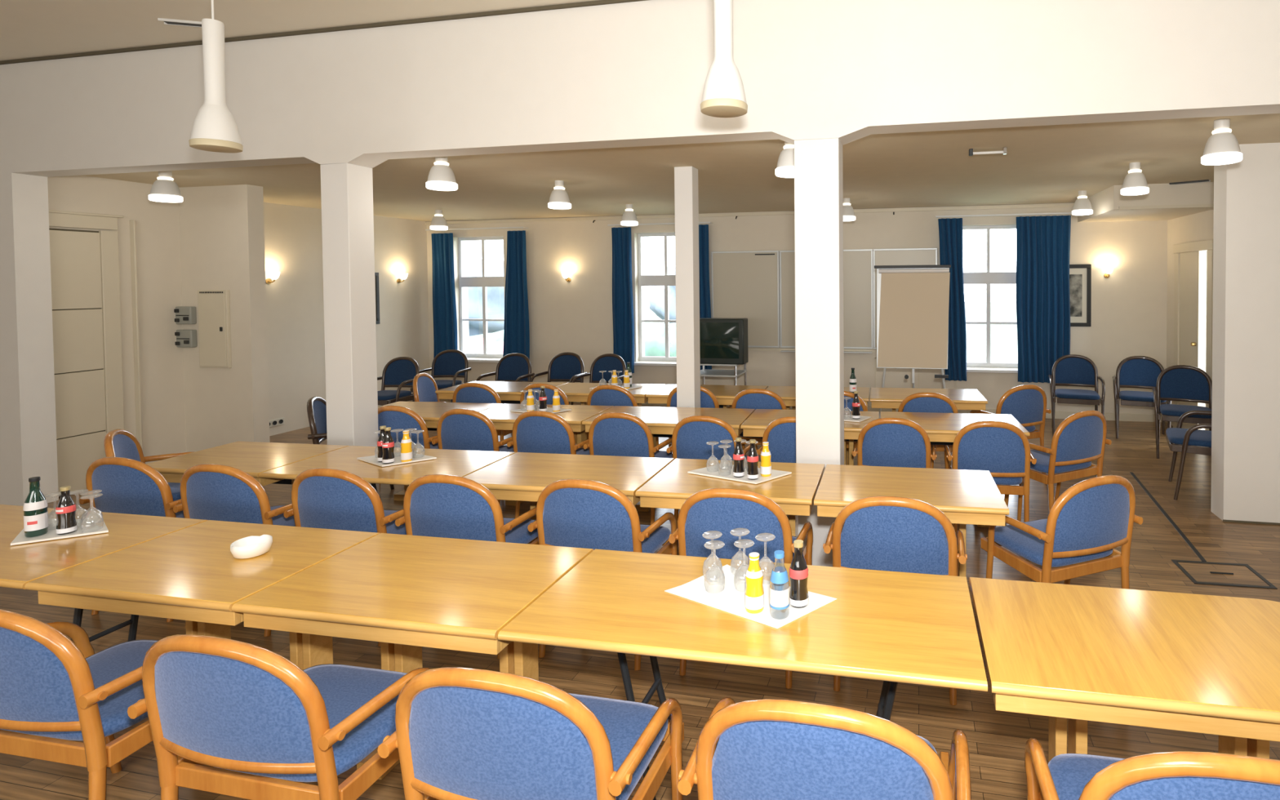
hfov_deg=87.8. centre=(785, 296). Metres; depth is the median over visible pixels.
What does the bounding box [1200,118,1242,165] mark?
ceiling lamp
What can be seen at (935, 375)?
tray
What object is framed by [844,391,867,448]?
armchair
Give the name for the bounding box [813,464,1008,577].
conference table
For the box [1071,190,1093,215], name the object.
ceiling lamp
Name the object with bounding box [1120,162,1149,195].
ceiling lamp
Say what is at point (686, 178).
support pillar
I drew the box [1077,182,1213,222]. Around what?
ceiling
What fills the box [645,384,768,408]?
conference table
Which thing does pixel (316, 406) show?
armchair
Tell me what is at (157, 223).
wall
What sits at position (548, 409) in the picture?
serving tray
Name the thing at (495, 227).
rail
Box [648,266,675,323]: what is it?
tree
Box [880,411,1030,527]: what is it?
conference table
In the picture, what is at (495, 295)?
tree
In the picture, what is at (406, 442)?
drink bottle
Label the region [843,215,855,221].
diffuser
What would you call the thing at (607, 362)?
armchair
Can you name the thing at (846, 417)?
serving tray
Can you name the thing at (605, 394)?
armchair
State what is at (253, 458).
conference table
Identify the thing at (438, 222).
ceiling lamp
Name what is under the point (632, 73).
wall
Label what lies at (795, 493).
conference table
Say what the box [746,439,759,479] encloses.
drink bottle
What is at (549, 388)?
armchair
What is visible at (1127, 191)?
diffuser
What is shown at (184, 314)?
switch box
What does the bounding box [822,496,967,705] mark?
armchair
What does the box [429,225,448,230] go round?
diffuser
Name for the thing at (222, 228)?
wall
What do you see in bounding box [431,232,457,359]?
curtain
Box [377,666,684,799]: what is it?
armchair
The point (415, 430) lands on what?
stemmed glass
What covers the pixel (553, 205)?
diffuser
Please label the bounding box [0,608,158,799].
armchair
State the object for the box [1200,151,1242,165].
diffuser
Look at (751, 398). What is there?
armchair
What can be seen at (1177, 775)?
armchair
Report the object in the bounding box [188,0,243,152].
pendant lamp
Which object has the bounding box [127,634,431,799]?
armchair
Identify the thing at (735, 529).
stemmed glass
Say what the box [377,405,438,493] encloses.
armchair
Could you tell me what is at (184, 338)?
switch box
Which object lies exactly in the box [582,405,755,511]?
conference table
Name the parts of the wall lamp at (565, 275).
lamp shade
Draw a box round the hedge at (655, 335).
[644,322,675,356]
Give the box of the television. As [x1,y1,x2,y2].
[699,317,748,364]
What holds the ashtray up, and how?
on the conference table at (192, 575)
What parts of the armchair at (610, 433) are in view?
armrest, backrest, frame, leg, armrest, seat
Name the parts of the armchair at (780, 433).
armrest, frame, backrest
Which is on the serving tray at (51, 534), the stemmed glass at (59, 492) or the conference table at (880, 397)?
the stemmed glass at (59, 492)
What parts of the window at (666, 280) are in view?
sill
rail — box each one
[425,226,528,231]
[607,222,712,226]
[935,212,1071,217]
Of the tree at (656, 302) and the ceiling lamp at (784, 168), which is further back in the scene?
the tree at (656, 302)
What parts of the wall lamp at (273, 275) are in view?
lamp shade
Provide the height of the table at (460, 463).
0.721 m
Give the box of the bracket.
[968,146,1007,155]
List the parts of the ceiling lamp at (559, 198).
lamp shade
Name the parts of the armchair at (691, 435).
armrest, leg, frame, backrest, armrest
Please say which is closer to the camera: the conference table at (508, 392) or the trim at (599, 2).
the trim at (599, 2)
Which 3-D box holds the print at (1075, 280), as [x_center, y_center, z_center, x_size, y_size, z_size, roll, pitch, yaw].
[3.450,-0.014,7.920,0.320,0.515,0.002,0,1,12]
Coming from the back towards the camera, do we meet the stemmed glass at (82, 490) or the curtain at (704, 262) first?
the curtain at (704, 262)
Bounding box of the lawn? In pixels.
[644,302,1017,363]
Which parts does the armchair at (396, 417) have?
backrest, frame, armrest, seat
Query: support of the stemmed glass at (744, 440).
on the serving tray at (726, 468)
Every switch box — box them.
[173,306,196,324]
[174,329,197,347]
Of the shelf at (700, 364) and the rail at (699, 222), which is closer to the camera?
the shelf at (700, 364)
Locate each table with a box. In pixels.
[0,504,208,642]
[24,520,380,670]
[146,441,348,486]
[231,533,593,779]
[258,445,515,493]
[377,401,503,501]
[435,381,567,404]
[462,452,675,542]
[479,403,613,506]
[497,549,987,799]
[557,382,665,448]
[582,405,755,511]
[635,458,825,537]
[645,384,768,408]
[740,408,879,516]
[765,386,869,465]
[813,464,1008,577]
[870,387,987,467]
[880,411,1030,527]
[968,577,1279,762]
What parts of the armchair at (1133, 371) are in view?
armrest, leg, seat rail, leg, rail, frame, backrest, seat, seat rail, leg, leg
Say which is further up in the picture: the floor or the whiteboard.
the whiteboard
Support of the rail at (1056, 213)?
attached to the wall at (1129, 306)
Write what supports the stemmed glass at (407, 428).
on the serving tray at (417, 457)
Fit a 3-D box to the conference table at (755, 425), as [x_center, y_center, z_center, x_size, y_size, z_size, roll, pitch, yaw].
[0.202,1.239,4.681,0.940,0.730,0.591,0,1,8]
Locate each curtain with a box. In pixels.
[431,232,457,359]
[502,230,529,359]
[611,226,634,373]
[698,224,711,369]
[937,217,966,381]
[1016,215,1071,382]
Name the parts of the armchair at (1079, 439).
leg, seat rail, armrest, leg, leg, seat, seat rail, frame, rail, backrest, armrest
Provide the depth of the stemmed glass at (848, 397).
4.62 m
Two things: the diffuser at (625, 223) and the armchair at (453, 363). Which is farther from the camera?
the armchair at (453, 363)
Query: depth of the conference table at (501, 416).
4.92 m
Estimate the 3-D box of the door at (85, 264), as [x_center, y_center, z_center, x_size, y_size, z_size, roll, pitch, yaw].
[-5.861,0.461,5.505,0.050,2.330,0.615,0,1,12]
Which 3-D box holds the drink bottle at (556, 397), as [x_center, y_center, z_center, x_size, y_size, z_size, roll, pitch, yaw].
[-1.745,0.790,4.941,0.057,0.167,0.057,0,1,12]
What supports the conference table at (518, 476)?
on the floor
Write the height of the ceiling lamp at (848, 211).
0.250 m
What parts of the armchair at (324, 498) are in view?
armrest, backrest, frame, armrest, seat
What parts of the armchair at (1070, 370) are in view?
armrest, leg, backrest, rail, frame, seat, seat rail, seat rail, armrest, leg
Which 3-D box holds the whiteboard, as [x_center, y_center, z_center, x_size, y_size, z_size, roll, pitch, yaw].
[0.460,0.058,8.493,2.980,1.340,0.100,0,1,12]
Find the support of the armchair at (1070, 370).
on the floor
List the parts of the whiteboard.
board panel, metal frame, board panel, metal frame, metal frame, board panel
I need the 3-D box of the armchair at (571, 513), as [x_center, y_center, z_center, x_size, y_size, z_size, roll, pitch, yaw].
[-0.849,1.226,3.114,0.586,0.852,0.539,0,1,13]
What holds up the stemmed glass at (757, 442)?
on the serving tray at (726, 468)
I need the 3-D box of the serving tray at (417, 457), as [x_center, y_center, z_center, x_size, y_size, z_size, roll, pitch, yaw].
[-2.187,0.910,3.651,0.375,0.010,0.246,1,2,34]
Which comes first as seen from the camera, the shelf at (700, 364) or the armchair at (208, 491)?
the armchair at (208, 491)
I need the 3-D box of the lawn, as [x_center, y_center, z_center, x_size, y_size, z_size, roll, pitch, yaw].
[7.915,1.363,38.727,80.000,0.100,61.040,0,1,12]
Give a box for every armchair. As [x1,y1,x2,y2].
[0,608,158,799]
[79,457,184,622]
[103,428,195,501]
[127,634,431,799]
[173,463,295,636]
[284,467,406,646]
[306,395,394,498]
[377,356,419,405]
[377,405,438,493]
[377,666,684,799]
[395,474,538,658]
[410,349,471,402]
[413,373,445,402]
[431,408,513,505]
[452,382,512,440]
[475,352,534,382]
[506,410,589,518]
[520,382,568,404]
[527,479,678,670]
[529,351,586,404]
[570,353,626,404]
[583,412,672,524]
[586,384,658,445]
[666,386,731,452]
[666,415,757,524]
[668,488,813,688]
[677,697,971,799]
[731,388,786,455]
[756,416,795,462]
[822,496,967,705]
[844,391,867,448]
[851,417,937,468]
[897,391,958,452]
[944,420,1036,532]
[968,384,1051,474]
[980,475,1142,589]
[1004,409,1111,512]
[1024,737,1279,799]
[1048,354,1105,435]
[1112,355,1171,438]
[1151,364,1212,458]
[1165,410,1211,500]
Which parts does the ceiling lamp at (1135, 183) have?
lamp shade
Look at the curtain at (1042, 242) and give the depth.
7.87 m
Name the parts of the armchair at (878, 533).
armrest, leg, backrest, frame, leg, armrest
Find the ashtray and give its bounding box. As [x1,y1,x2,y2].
[230,534,272,559]
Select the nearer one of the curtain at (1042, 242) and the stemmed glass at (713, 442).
the stemmed glass at (713, 442)
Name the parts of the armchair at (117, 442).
frame, backrest, armrest, seat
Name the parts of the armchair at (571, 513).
armrest, leg, backrest, frame, leg, seat, armrest, seat rail, leg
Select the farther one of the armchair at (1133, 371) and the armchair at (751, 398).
the armchair at (1133, 371)
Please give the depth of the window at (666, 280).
9.10 m
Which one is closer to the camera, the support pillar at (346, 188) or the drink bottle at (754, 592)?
the drink bottle at (754, 592)
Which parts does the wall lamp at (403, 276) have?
lamp shade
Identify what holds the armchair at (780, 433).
on the floor
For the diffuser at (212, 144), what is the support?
attached to the pendant lamp at (215, 128)
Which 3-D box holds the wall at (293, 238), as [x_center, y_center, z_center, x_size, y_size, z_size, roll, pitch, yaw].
[-5.749,0.240,8.077,0.100,2.644,3.410,0,1,12]
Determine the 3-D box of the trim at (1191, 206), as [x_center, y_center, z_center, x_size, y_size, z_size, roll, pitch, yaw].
[3.765,-0.877,6.321,0.950,0.030,0.024,0,1,12]
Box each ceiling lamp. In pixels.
[148,170,182,202]
[426,156,457,191]
[429,209,448,230]
[547,180,571,209]
[620,204,638,226]
[774,141,794,177]
[843,198,855,221]
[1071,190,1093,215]
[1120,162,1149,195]
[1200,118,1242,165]
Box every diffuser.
[148,194,182,202]
[188,137,243,152]
[426,181,457,191]
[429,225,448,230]
[547,201,571,209]
[620,220,638,226]
[700,97,747,117]
[774,165,794,177]
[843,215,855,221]
[1071,208,1093,215]
[1120,186,1149,195]
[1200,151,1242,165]
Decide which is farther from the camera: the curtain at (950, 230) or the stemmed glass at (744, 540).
the curtain at (950, 230)
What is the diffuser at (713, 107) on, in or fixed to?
attached to the pendant lamp at (723, 95)
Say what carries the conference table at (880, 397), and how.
on the floor
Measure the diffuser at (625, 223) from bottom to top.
0.047 m
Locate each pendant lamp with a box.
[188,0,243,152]
[700,0,747,117]
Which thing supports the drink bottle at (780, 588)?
on the napkin
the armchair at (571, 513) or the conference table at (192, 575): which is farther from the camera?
the armchair at (571, 513)
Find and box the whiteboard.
[711,248,937,353]
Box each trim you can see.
[0,0,646,64]
[425,203,1074,224]
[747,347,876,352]
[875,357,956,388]
[1118,204,1213,209]
[1129,471,1206,561]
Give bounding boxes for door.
[48,209,142,496]
[1173,239,1213,447]
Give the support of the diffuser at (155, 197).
attached to the ceiling lamp at (164, 189)
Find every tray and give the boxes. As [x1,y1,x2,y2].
[10,518,108,545]
[356,452,436,466]
[510,406,571,413]
[589,385,642,390]
[687,463,791,484]
[780,350,872,353]
[844,414,871,422]
[934,374,948,377]
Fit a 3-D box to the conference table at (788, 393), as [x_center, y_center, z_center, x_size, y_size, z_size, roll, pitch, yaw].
[0.274,1.211,5.780,0.940,0.730,0.591,0,1,8]
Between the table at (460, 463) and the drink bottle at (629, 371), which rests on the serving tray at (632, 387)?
the drink bottle at (629, 371)
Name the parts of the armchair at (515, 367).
armrest, rail, backrest, frame, armrest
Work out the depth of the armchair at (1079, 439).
4.30 m
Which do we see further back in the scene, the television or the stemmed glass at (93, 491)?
the television
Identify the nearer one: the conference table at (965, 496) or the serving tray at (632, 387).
the conference table at (965, 496)
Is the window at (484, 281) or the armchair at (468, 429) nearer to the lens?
the armchair at (468, 429)
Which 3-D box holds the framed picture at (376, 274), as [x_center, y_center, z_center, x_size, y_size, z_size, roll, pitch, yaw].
[-5.592,0.029,8.530,0.025,0.700,0.600,0,1,12]
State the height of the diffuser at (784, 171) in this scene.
0.047 m
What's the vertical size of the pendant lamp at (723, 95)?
0.993 m
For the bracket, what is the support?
attached to the ceiling at (1049, 163)
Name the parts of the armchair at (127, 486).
armrest, leg, backrest, frame, leg, armrest, seat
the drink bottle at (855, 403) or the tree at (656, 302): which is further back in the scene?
the tree at (656, 302)
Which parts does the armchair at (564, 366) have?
armrest, backrest, rail, frame, armrest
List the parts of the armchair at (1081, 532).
leg, seat rail, armrest, seat, leg, seat rail, frame, rail, backrest, seat rail, leg, armrest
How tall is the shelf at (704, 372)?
0.018 m
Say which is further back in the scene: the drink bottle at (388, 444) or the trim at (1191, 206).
the trim at (1191, 206)
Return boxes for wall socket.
[269,417,284,427]
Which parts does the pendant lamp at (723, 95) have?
lamp shade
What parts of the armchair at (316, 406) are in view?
frame, armrest, backrest, rail, leg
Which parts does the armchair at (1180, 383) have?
armrest, leg, seat rail, leg, frame, backrest, rail, seat, seat rail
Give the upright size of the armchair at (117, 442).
0.852 m
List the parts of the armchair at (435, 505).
armrest, backrest, frame, armrest, seat, seat rail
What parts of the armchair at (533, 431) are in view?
armrest, leg, backrest, frame, armrest, seat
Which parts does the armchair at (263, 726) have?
leg, seat rail, armrest, backrest, rail, frame, seat rail, seat, seat rail, armrest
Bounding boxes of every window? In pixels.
[457,236,504,362]
[634,232,676,366]
[962,224,1017,373]
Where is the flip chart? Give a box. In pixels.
[874,264,951,417]
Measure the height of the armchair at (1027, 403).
0.852 m
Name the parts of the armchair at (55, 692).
backrest, rail, seat rail, frame, armrest, seat, leg, armrest, leg, seat rail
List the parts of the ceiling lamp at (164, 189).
lamp shade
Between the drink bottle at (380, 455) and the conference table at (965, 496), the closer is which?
the conference table at (965, 496)
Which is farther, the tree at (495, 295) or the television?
the tree at (495, 295)
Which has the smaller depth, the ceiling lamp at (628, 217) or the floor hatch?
the floor hatch
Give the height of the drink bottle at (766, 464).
0.167 m
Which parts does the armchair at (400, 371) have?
seat rail, seat, rail, backrest, frame, seat rail, armrest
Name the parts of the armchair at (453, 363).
armrest, seat, rail, backrest, frame, armrest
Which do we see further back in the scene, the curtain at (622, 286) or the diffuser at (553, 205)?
the curtain at (622, 286)
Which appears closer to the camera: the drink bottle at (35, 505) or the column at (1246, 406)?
the drink bottle at (35, 505)
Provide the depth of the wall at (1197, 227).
7.15 m
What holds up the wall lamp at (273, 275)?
attached to the wall at (293, 238)
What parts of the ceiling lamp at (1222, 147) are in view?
lamp shade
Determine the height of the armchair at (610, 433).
0.852 m
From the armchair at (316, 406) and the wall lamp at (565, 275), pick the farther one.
the wall lamp at (565, 275)
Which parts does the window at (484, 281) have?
sill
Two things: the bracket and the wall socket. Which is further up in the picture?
the bracket
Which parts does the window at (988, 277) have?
sill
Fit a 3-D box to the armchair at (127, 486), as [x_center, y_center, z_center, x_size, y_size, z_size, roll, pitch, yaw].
[-3.354,1.232,3.543,0.586,0.852,0.539,0,1,10]
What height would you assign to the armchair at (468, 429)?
0.852 m
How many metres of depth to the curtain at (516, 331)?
9.29 m
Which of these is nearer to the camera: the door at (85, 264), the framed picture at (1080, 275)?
the door at (85, 264)
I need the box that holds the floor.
[0,399,1279,799]
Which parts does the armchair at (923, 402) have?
backrest, frame, seat rail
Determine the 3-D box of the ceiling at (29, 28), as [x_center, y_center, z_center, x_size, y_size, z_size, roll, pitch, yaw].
[-1.903,-1.759,0.696,13.200,0.100,7.091,0,1,12]
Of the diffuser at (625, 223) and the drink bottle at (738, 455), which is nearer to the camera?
the drink bottle at (738, 455)
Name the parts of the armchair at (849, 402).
seat rail, backrest, frame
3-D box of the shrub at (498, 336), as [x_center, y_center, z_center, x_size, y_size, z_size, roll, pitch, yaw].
[-6.088,1.514,14.466,2.660,1.649,1.726,0,1,12]
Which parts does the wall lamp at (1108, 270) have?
lamp shade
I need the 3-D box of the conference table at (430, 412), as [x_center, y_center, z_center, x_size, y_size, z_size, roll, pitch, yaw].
[-2.817,1.249,5.111,0.940,0.730,0.591,0,1,8]
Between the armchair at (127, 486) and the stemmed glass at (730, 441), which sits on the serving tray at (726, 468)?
the stemmed glass at (730, 441)
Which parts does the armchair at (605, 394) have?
backrest, frame, leg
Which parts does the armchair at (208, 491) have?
armrest, backrest, frame, leg, armrest, seat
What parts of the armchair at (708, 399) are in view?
backrest, frame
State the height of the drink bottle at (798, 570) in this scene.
0.192 m
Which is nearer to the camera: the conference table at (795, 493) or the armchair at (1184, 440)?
the conference table at (795, 493)
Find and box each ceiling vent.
[157,17,201,27]
[1168,179,1210,184]
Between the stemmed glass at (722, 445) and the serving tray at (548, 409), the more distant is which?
the serving tray at (548, 409)
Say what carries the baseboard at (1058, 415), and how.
attached to the wall at (1129, 306)
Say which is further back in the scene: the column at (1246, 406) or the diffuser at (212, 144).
the column at (1246, 406)
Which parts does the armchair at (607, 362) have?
armrest, rail, backrest, frame, armrest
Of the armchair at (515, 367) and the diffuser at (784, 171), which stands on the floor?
the armchair at (515, 367)
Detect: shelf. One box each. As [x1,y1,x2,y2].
[700,364,737,365]
[700,368,746,377]
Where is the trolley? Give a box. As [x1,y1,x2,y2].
[700,363,746,385]
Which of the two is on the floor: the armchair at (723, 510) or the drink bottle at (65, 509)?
the armchair at (723, 510)
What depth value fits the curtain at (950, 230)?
8.07 m
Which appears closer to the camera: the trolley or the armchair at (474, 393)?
the armchair at (474, 393)
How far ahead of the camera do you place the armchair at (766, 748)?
1.34 m
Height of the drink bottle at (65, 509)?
0.182 m
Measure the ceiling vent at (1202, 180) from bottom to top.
0.015 m
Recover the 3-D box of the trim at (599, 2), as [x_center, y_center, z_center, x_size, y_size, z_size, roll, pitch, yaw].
[-1.237,-1.782,3.956,13.200,0.020,0.020,0,1,12]
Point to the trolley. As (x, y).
(734, 373)
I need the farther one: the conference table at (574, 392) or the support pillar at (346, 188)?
the conference table at (574, 392)
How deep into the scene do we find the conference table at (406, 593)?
2.11 m
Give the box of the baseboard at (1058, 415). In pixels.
[569,401,1166,422]
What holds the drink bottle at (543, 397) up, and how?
on the serving tray at (548, 409)
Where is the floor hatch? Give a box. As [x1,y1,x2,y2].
[1171,560,1277,589]
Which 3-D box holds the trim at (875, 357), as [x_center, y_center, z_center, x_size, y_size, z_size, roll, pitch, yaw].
[1.666,1.077,8.319,1.030,0.575,0.012,0,1,12]
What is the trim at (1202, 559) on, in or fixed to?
on the floor
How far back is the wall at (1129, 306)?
8.61 m
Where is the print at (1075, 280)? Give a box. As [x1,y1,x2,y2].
[1069,274,1082,316]
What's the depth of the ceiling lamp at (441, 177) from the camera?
4.61 m
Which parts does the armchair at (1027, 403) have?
armrest, frame, backrest, seat, rail, seat rail, leg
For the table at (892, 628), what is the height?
0.721 m
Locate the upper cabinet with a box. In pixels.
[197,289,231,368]
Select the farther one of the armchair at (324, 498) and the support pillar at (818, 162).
the support pillar at (818, 162)
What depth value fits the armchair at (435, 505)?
2.96 m
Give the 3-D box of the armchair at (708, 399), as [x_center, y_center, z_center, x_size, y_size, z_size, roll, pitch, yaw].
[-0.749,1.161,5.716,0.539,0.852,0.539,0,1,12]
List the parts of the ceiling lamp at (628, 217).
lamp shade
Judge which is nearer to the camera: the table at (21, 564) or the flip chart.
the table at (21, 564)
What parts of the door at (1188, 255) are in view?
handle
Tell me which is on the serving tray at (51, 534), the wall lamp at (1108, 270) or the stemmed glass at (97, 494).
the stemmed glass at (97, 494)
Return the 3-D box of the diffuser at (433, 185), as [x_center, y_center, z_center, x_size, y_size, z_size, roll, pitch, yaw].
[-2.472,-0.795,4.669,0.204,0.047,0.204,0,1,12]
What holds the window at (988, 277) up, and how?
in the wall at (1129, 306)
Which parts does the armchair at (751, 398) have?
seat rail, seat, backrest, frame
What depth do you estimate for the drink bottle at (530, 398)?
4.93 m
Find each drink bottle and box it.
[22,476,48,537]
[55,485,77,534]
[377,425,386,462]
[382,426,395,463]
[400,430,412,462]
[526,389,534,411]
[538,386,546,411]
[552,389,560,411]
[611,369,617,386]
[623,369,630,388]
[626,362,631,386]
[733,437,744,477]
[745,551,764,613]
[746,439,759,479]
[760,441,771,476]
[769,550,789,617]
[789,539,808,608]
[848,368,856,393]
[852,391,860,418]
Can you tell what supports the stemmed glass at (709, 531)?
on the napkin
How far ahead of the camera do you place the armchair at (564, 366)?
8.03 m
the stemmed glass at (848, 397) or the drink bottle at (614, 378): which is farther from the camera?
the drink bottle at (614, 378)
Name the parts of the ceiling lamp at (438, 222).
lamp shade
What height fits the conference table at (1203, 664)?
0.730 m
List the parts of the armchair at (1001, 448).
armrest, leg, frame, backrest, seat, rail, seat rail, leg, leg, armrest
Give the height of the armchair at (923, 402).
0.852 m
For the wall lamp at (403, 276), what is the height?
0.137 m
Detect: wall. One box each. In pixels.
[0,0,1279,506]
[47,175,186,493]
[178,184,270,452]
[263,202,429,435]
[426,202,1167,414]
[1166,208,1213,430]
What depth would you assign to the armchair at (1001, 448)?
4.01 m
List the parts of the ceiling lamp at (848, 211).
lamp shade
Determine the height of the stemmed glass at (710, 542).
0.146 m
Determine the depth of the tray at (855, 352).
8.42 m
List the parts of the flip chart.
leg, post, leg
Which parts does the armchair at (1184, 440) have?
seat rail, leg, leg, seat, seat rail, armrest, armrest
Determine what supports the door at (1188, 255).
in the wall at (1197, 227)
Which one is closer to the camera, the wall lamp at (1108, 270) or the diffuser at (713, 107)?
the diffuser at (713, 107)
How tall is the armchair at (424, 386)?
0.852 m
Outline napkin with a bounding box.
[664,564,836,628]
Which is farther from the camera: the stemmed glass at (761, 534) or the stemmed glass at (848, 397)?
the stemmed glass at (848, 397)
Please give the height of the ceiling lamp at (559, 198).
0.250 m
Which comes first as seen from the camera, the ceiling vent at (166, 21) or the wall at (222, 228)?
the ceiling vent at (166, 21)
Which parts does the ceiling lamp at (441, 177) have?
lamp shade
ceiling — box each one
[0,0,598,61]
[84,113,1279,221]
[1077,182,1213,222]
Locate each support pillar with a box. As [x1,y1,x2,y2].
[320,163,379,495]
[674,166,700,407]
[794,137,844,566]
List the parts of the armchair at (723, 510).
armrest, leg, backrest, frame, leg, seat, armrest, seat rail, leg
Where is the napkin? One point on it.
(731, 600)
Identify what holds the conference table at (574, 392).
on the floor
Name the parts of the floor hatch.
lid handle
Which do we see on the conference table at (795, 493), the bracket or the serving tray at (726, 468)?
the serving tray at (726, 468)
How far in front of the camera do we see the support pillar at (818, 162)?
3.73 m
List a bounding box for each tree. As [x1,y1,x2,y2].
[467,258,504,336]
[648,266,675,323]
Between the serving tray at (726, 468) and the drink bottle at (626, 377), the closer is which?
the serving tray at (726, 468)
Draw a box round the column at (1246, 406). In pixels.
[1210,142,1279,524]
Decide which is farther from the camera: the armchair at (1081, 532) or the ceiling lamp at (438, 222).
the ceiling lamp at (438, 222)
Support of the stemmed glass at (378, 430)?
on the serving tray at (417, 457)
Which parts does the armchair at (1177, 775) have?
seat rail, armrest, seat, frame, backrest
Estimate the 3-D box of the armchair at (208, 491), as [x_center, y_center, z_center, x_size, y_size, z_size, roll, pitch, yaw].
[-2.737,1.232,3.404,0.586,0.852,0.539,0,1,11]
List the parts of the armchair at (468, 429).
armrest, backrest, frame, armrest, seat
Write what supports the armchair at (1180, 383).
on the floor
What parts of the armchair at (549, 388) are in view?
backrest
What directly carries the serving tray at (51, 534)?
on the table at (21, 564)
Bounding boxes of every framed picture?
[374,272,379,324]
[1069,264,1091,326]
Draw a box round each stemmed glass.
[44,491,60,530]
[70,488,89,525]
[80,489,102,528]
[80,493,103,532]
[373,430,380,457]
[391,428,404,457]
[404,428,417,453]
[411,430,424,457]
[702,530,722,577]
[704,540,724,591]
[706,440,719,471]
[718,444,731,475]
[720,440,733,469]
[729,528,749,573]
[733,439,746,468]
[733,538,754,589]
[745,440,758,471]
[755,533,775,566]
[844,396,851,416]
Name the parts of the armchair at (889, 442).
armrest, backrest, armrest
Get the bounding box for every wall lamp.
[265,271,279,284]
[396,273,408,283]
[561,272,570,281]
[1103,266,1113,278]
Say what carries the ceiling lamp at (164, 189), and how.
attached to the ceiling at (1049, 163)
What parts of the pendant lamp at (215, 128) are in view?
lamp shade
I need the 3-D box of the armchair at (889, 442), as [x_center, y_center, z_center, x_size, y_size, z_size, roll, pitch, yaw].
[0.735,1.184,4.355,0.539,0.852,0.539,0,1,12]
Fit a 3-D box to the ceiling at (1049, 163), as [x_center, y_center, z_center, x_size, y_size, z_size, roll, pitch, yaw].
[-0.691,-1.132,6.621,13.200,0.100,4.969,0,1,12]
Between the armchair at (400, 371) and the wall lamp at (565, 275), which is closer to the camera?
the armchair at (400, 371)
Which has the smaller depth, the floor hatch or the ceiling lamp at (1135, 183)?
the floor hatch
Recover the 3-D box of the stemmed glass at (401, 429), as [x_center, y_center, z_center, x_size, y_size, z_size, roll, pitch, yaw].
[-2.216,0.834,3.706,0.066,0.146,0.066,0,1,12]
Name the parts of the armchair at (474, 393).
backrest, seat rail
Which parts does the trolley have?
leg, leg, leg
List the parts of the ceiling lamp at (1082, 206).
lamp shade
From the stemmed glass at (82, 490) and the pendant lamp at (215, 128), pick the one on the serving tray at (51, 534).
the stemmed glass at (82, 490)
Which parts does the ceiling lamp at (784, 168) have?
lamp shade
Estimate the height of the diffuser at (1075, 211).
0.047 m
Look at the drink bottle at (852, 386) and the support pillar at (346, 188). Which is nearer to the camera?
the support pillar at (346, 188)
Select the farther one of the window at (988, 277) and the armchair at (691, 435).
the window at (988, 277)

